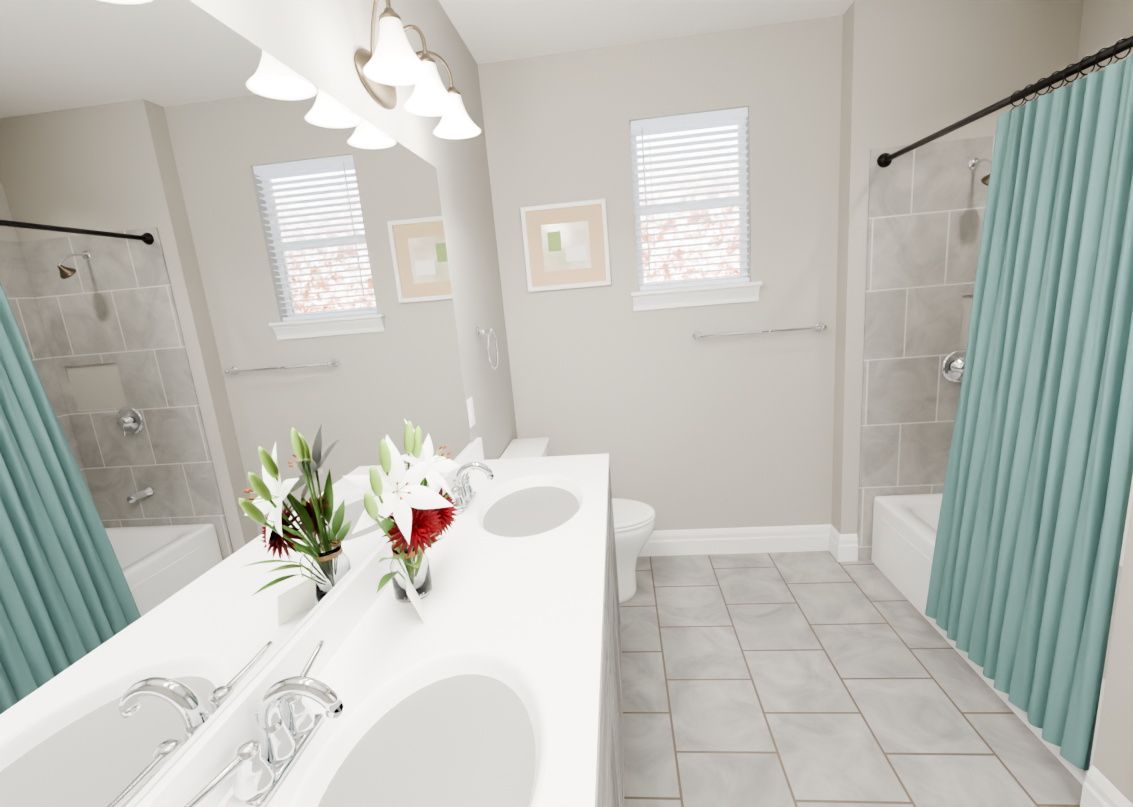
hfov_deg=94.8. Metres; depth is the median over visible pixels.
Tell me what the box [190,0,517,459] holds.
wall
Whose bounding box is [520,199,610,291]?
picture frame
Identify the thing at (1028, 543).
shower curtain
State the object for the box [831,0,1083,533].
wall
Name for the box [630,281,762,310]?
window sill
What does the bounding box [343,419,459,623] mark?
flower vase
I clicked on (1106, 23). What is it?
wall
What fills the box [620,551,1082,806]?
floor
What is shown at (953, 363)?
shower fixture
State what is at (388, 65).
sconce
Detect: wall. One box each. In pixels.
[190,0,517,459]
[478,15,842,530]
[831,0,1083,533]
[1075,0,1132,79]
[1093,500,1132,803]
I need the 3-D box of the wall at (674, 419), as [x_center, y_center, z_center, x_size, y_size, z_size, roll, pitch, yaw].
[0.546,-0.451,2.886,1.766,2.740,0.120,-4,12,6]
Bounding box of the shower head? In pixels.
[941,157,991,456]
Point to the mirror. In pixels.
(228, 348)
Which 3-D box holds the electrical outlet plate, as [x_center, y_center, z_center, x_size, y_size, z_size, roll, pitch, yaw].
[-0.389,0.035,2.126,0.009,0.116,0.072,-4,12,6]
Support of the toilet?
on the floor
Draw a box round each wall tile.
[857,136,994,559]
[1089,475,1132,768]
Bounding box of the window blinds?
[630,107,748,290]
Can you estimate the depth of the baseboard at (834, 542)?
3.04 m
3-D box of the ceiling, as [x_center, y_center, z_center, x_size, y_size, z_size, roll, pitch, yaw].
[0.732,-1.460,0.786,3.310,0.060,4.100,-4,12,6]
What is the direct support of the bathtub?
on the floor
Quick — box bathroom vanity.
[134,438,623,806]
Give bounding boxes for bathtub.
[871,493,1087,784]
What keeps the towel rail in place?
attached to the wall at (674, 419)
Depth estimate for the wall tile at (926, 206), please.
2.57 m
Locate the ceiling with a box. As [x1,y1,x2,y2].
[439,0,854,63]
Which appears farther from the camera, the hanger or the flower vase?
the hanger
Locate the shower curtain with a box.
[877,36,1132,770]
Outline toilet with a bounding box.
[499,437,654,602]
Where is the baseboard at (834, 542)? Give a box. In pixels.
[638,524,837,556]
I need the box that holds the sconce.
[354,0,480,138]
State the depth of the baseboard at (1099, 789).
1.43 m
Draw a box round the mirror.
[0,0,470,806]
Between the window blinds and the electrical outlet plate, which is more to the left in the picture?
the electrical outlet plate
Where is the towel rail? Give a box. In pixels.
[692,322,826,339]
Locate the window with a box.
[630,119,747,290]
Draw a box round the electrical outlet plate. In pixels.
[466,397,474,427]
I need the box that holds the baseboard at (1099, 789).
[1080,765,1132,806]
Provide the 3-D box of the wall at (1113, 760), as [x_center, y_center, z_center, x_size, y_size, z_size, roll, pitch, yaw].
[1.790,-0.183,1.111,0.841,2.740,0.120,-4,12,6]
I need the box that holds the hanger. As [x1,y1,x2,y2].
[476,327,498,369]
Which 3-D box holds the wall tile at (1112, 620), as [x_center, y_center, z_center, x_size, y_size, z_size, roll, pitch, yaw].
[1.822,0.110,1.239,0.838,2.110,0.010,-4,12,6]
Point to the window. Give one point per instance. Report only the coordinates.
(695, 241)
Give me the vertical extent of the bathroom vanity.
1.054 m

